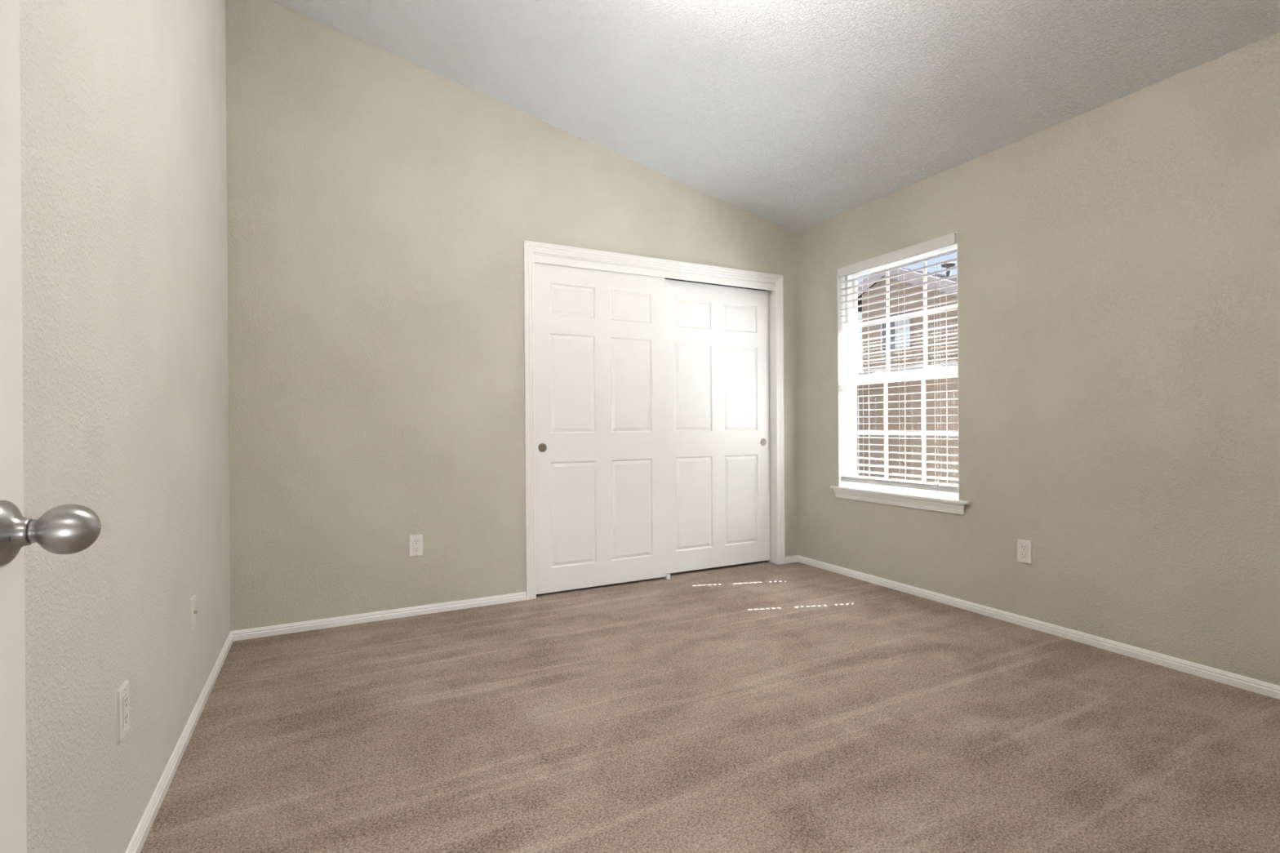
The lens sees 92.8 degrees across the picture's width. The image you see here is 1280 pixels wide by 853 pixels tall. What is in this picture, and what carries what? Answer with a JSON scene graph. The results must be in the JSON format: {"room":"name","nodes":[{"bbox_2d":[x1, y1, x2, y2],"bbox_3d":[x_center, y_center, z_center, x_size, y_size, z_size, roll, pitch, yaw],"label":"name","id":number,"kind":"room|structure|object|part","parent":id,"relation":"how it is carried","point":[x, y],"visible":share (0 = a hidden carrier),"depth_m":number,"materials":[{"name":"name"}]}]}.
{"room":"empty bedroom","nodes":[
{"label":"empty bedroom","id":0,"kind":"room"},
{"bbox_2d":[19,0,230,852],"bbox_3d":[-1.251,-0.562,1.337,0.150,3.197,3.549,0,0,-27],"label":"wall","id":1,"kind":"structure","parent":0,"point":[123,102],"depth_m":1.41,"materials":[{"name":"white paint"}]},
{"bbox_2d":[116,680,129,742],"bbox_3d":[-1.183,0.652,1.398,0.009,0.114,0.070,0,0,-27],"label":"wall outlet","id":2,"kind":"object","parent":1,"relation":"attached to","point":[122,693],"visible":1,"depth_m":1.38,"materials":[{"name":"white plastic"}]},
{"bbox_2d":[123,693,128,728],"bbox_3d":[-1.181,0.652,1.399,0.003,0.067,0.033,0,0,-27],"label":"receptacle","id":3,"kind":"object","parent":2,"relation":"attached to","point":[125,695],"depth_m":1.40,"materials":[{"name":"white plastic"}]},
{"bbox_2d":[124,631,233,852],"bbox_3d":[-1.194,1.012,1.428,0.012,0.047,3.434,0,0,-27],"label":"baseboard","id":4,"kind":"structure","parent":1,"relation":"attached to","point":[138,840],"depth_m":1.83,"materials":[{"name":"white wood"}]},
{"bbox_2d":[189,595,197,633],"bbox_3d":[-1.550,0.651,2.122,0.018,0.114,0.070,0,0,-27],"label":"plate","id":5,"kind":"object","parent":1,"relation":"attached to","point":[193,611],"visible":1,"depth_m":2.10,"materials":[{"name":"white plastic"}]},
{"bbox_2d":[225,0,797,631],"bbox_3d":[-0.504,-0.587,3.782,3.712,3.228,0.120,0,0,-27],"label":"wall","id":6,"kind":"structure","parent":0,"point":[382,206],"depth_m":3.28,"materials":[{"name":"beige paint"}]},
{"bbox_2d":[231,591,526,641],"bbox_3d":[-1.328,1.010,3.282,1.467,0.047,0.012,0,0,-27],"label":"baseboard","id":7,"kind":"structure","parent":6,"relation":"attached to","point":[249,633],"depth_m":3.23,"materials":[{"name":"white wood"}]},
{"bbox_2d":[408,533,422,556],"bbox_3d":[-1.225,0.650,3.337,0.070,0.114,0.009,0,0,-27],"label":"wall outlet","id":8,"kind":"object","parent":6,"relation":"attached to","point":[415,541],"visible":1,"depth_m":3.33,"materials":[{"name":"white plastic"}]},
{"bbox_2d":[413,538,419,551],"bbox_3d":[-1.224,0.650,3.335,0.033,0.067,0.003,0,0,-27],"label":"receptacle","id":9,"kind":"object","parent":8,"relation":"attached to","point":[415,541],"depth_m":3.33,"materials":[{"name":"white plastic"}]},
{"bbox_2d":[533,262,666,594],"bbox_3d":[-0.240,0.000,3.889,0.916,2.018,0.038,0,0,-27],"label":"door","id":10,"kind":"structure","parent":6,"relation":"in","point":[600,376],"depth_m":3.86,"materials":[{"name":"white paint"}]},
{"bbox_3d":[-0.590,0.128,3.691,0.055,0.055,0.004,0,0,-27],"label":"finger pull","id":11,"kind":"part","parent":10,"relation":"part of","materials":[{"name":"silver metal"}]},
{"bbox_2d":[538,444,546,451],"bbox_3d":[-0.589,0.128,3.689,0.043,0.043,0.001,0,0,-27],"label":"door handle","id":12,"kind":"object","parent":10,"relation":"on","point":[542,447],"depth_m":3.69,"materials":[{"name":"silver metal"}]},
{"bbox_2d":[523,240,785,599],"bbox_3d":[0.162,-0.044,4.112,1.957,2.130,0.134,0,0,-27],"label":"door frame","id":13,"kind":"structure","parent":6,"relation":"attached to","point":[533,251],"depth_m":4.05,"materials":[{"name":"white wood"}]},
{"bbox_2d":[665,279,769,573],"bbox_3d":[0.549,-0.003,4.350,0.916,2.002,0.038,0,0,-27],"label":"door","id":14,"kind":"structure","parent":6,"relation":"in","point":[717,337],"depth_m":4.32,"materials":[{"name":"white paint"}]},
{"bbox_2d":[760,439,765,444],"bbox_3d":[0.915,0.116,4.517,0.043,0.043,0.001,0,0,-27],"label":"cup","id":15,"kind":"object","parent":14,"relation":"on","point":[762,441],"depth_m":4.52,"materials":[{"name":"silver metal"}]},
{"bbox_2d":[785,555,797,564],"bbox_3d":[1.127,0.990,4.542,0.138,0.047,0.012,0,0,-27],"label":"baseboard","id":16,"kind":"structure","parent":6,"relation":"attached to","point":[790,559],"depth_m":4.54,"materials":[{"name":"white wood"}]},
{"bbox_2d":[140,560,1279,852],"bbox_3d":[0.249,1.074,2.505,3.862,0.100,4.334,0,0,-27],"label":"floor","id":17,"kind":"structure","parent":0,"point":[762,706],"depth_m":2.02,"materials":[{"name":"carpet"}]},
{"bbox_2d":[662,573,670,579],"bbox_3d":[0.166,1.004,4.124,0.024,0.034,0.118,0,0,-27],"label":"guide","id":18,"kind":"object","parent":17,"relation":"on","point":[668,575],"visible":0.62,"depth_m":4.07,"materials":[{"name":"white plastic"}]},
{"bbox_2d":[271,0,1279,232],"bbox_3d":[0.357,-1.868,2.248,3.862,0.913,3.699,0,0,-27],"label":"ceiling","id":19,"kind":"structure","parent":0,"point":[797,116],"depth_m":2.94,"materials":[{"name":"white paint"}]},
{"bbox_2d":[795,31,1279,685],"bbox_3d":[2.027,-0.223,3.085,0.150,2.466,3.669,0,0,-27],"label":"wall","id":20,"kind":"structure","parent":0,"point":[1118,260],"depth_m":2.76,"materials":[{"name":"beige paint"}]},
{"bbox_2d":[837,231,959,500],"bbox_3d":[1.638,-0.338,3.841,0.147,1.500,0.902,0,0,-27],"label":"window","id":21,"kind":"structure","parent":20,"relation":"in","point":[844,416],"depth_m":4.13,"materials":[{"name":"white plastic"}]},
{"bbox_2d":[837,232,958,493],"bbox_3d":[1.588,-0.353,3.813,0.079,1.458,0.890,0,0,-27],"label":"window blind","id":22,"kind":"object","parent":21,"relation":"attached to","point":[950,239],"visible":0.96,"depth_m":3.76,"materials":[{"name":"white plastic"}]},
{"bbox_3d":[1.462,-0.335,4.086,0.001,1.405,0.001,0,0,-27],"label":"lift cord","id":23,"kind":"part","parent":22,"relation":"part of","materials":[{"name":"white fabric"}]},
{"bbox_3d":[1.492,-0.335,4.027,0.054,1.405,0.002,0,0,-27],"label":"ladder cord","id":24,"kind":"part","parent":22,"relation":"part of","materials":[{"name":"white fabric"}]},
{"bbox_3d":[1.604,0.365,3.819,0.052,0.022,0.873,0,0,-27],"label":"rail","id":25,"kind":"part","parent":22,"relation":"part of","materials":[{"name":"white plastic"}]},
{"bbox_3d":[1.621,-0.336,3.775,0.054,1.405,0.002,0,0,-27],"label":"ladder cord","id":26,"kind":"part","parent":22,"relation":"part of","materials":[{"name":"white fabric"}]},
{"bbox_3d":[1.726,-0.336,3.571,0.001,1.405,0.001,0,0,-27],"label":"lift cord","id":27,"kind":"part","parent":22,"relation":"part of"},
{"bbox_3d":[1.752,-0.336,3.519,0.054,1.405,0.002,0,0,-27],"label":"ladder cord","id":28,"kind":"part","parent":22,"relation":"part of","materials":[{"name":"white fabric"}]},
{"bbox_3d":[1.654,0.021,3.844,0.028,0.734,0.854,0,0,-27],"label":"sash","id":29,"kind":"part","parent":21,"relation":"part of","materials":[{"name":"white plastic"}]},
{"bbox_3d":[1.676,-0.681,3.856,0.024,0.748,0.854,0,0,-27],"label":"sash","id":30,"kind":"part","parent":21,"relation":"part of","materials":[{"name":"white plastic"}]},
{"bbox_2d":[853,379,958,483],"bbox_3d":[1.657,0.036,3.838,0.012,0.644,0.804,0,0,-27],"label":"grille","id":31,"kind":"object","parent":21,"relation":"attached to","point":[886,433],"depth_m":3.93,"materials":[{"name":"white plastic"}]},
{"bbox_2d":[856,256,957,372],"bbox_3d":[1.679,-0.691,3.850,0.012,0.690,0.804,0,0,-27],"label":"grille","id":32,"kind":"object","parent":21,"relation":"attached to","point":[925,310],"depth_m":3.91,"materials":[{"name":"white plastic"}]},
{"bbox_2d":[830,485,969,515],"bbox_3d":[1.597,0.450,3.809,0.100,0.076,1.022,0,0,-27],"label":"window sill","id":33,"kind":"structure","parent":20,"relation":"attached to","point":[947,504],"depth_m":3.72,"materials":[{"name":"white wood"}]},
{"bbox_2d":[1017,538,1031,564],"bbox_3d":[1.944,0.632,3.085,0.009,0.114,0.070,0,0,-27],"label":"wall outlet","id":34,"kind":"object","parent":20,"relation":"attached to","point":[1024,547],"visible":1,"depth_m":3.08,"materials":[{"name":"white plastic"}]},
{"bbox_2d":[1020,544,1027,559],"bbox_3d":[1.942,0.632,3.083,0.003,0.068,0.034,0,0,-27],"label":"receptacle","id":35,"kind":"object","parent":34,"relation":"attached to","point":[1024,548],"depth_m":3.08,"materials":[{"name":"white plastic"}]},
{"bbox_2d":[797,555,1279,699],"bbox_3d":[1.964,0.987,3.048,0.012,0.047,3.434,0,0,-27],"label":"baseboard","id":36,"kind":"structure","parent":20,"relation":"attached to","point":[1270,690],"depth_m":2.86,"materials":[{"name":"white wood"}]},
{"bbox_3d":[1.184,-0.578,0.656,3.562,3.197,0.115,0,0,-27],"label":"wall","id":37,"kind":"structure","parent":0,"visible":0},
{"bbox_2d":[0,0,101,852],"bbox_3d":[-0.477,0.003,0.323,0.116,2.031,0.821,0,0,-27],"label":"door","id":38,"kind":"structure","parent":37,"relation":"in","point":[64,529],"depth_m":0.65,"materials":[{"name":"white paint"}]},
{"bbox_3d":[-0.515,0.004,0.308,0.035,2.031,0.810,0,0,-27],"label":"panel","id":39,"kind":"part","parent":38,"relation":"part of","materials":[{"name":"white paint"}]},
{"bbox_3d":[-0.609,0.109,0.647,0.055,0.053,0.053,0,0,-27],"label":"knob","id":40,"kind":"part","parent":38,"relation":"part of","materials":[{"name":"silver metal"}]},
{"label":"outside","id":41,"kind":"structure","parent":0,"visible":0},
{"bbox_3d":[12.079,1.172,12.938,26.712,0.200,40.000,0,0,-27],"label":"ground","id":42,"kind":"structure","parent":41,"visible":0},
{"bbox_2d":[855,362,958,498],"bbox_3d":[3.148,0.289,4.986,0.210,1.720,22.000,0,0,-27],"label":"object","id":43,"kind":"structure","parent":42,"relation":"on","point":[875,423],"depth_m":5.90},
{"bbox_2d":[857,266,957,372],"bbox_3d":[10.853,-0.931,8.593,9.430,4.040,12.180,0,0,-27],"label":"house","id":44,"kind":"structure","parent":42,"relation":"on","point":[953,296],"depth_m":10.62,"materials":[{"name":"brown brick"}]},
{"bbox_3d":[4.474,-1.656,10.961,0.014,0.610,0.305,0,0,-27],"label":"pane","id":45,"kind":"part","parent":44,"relation":"part of","materials":[{"name":"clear glass"}]},
{"bbox_3d":[4.608,-1.657,10.698,0.014,0.610,0.285,0,0,-27],"label":"pane","id":46,"kind":"part","parent":44,"relation":"part of","materials":[{"name":"clear glass"}]},
{"bbox_2d":[941,262,955,276],"bbox_3d":[5.569,-2.807,11.010,0.240,0.315,0.240,0,0,-27],"label":"roof vent","id":47,"kind":"object","parent":44,"relation":"on","point":[949,264],"visible":0.64,"depth_m":10.98,"materials":[{"name":"grey metal"}]}
]}

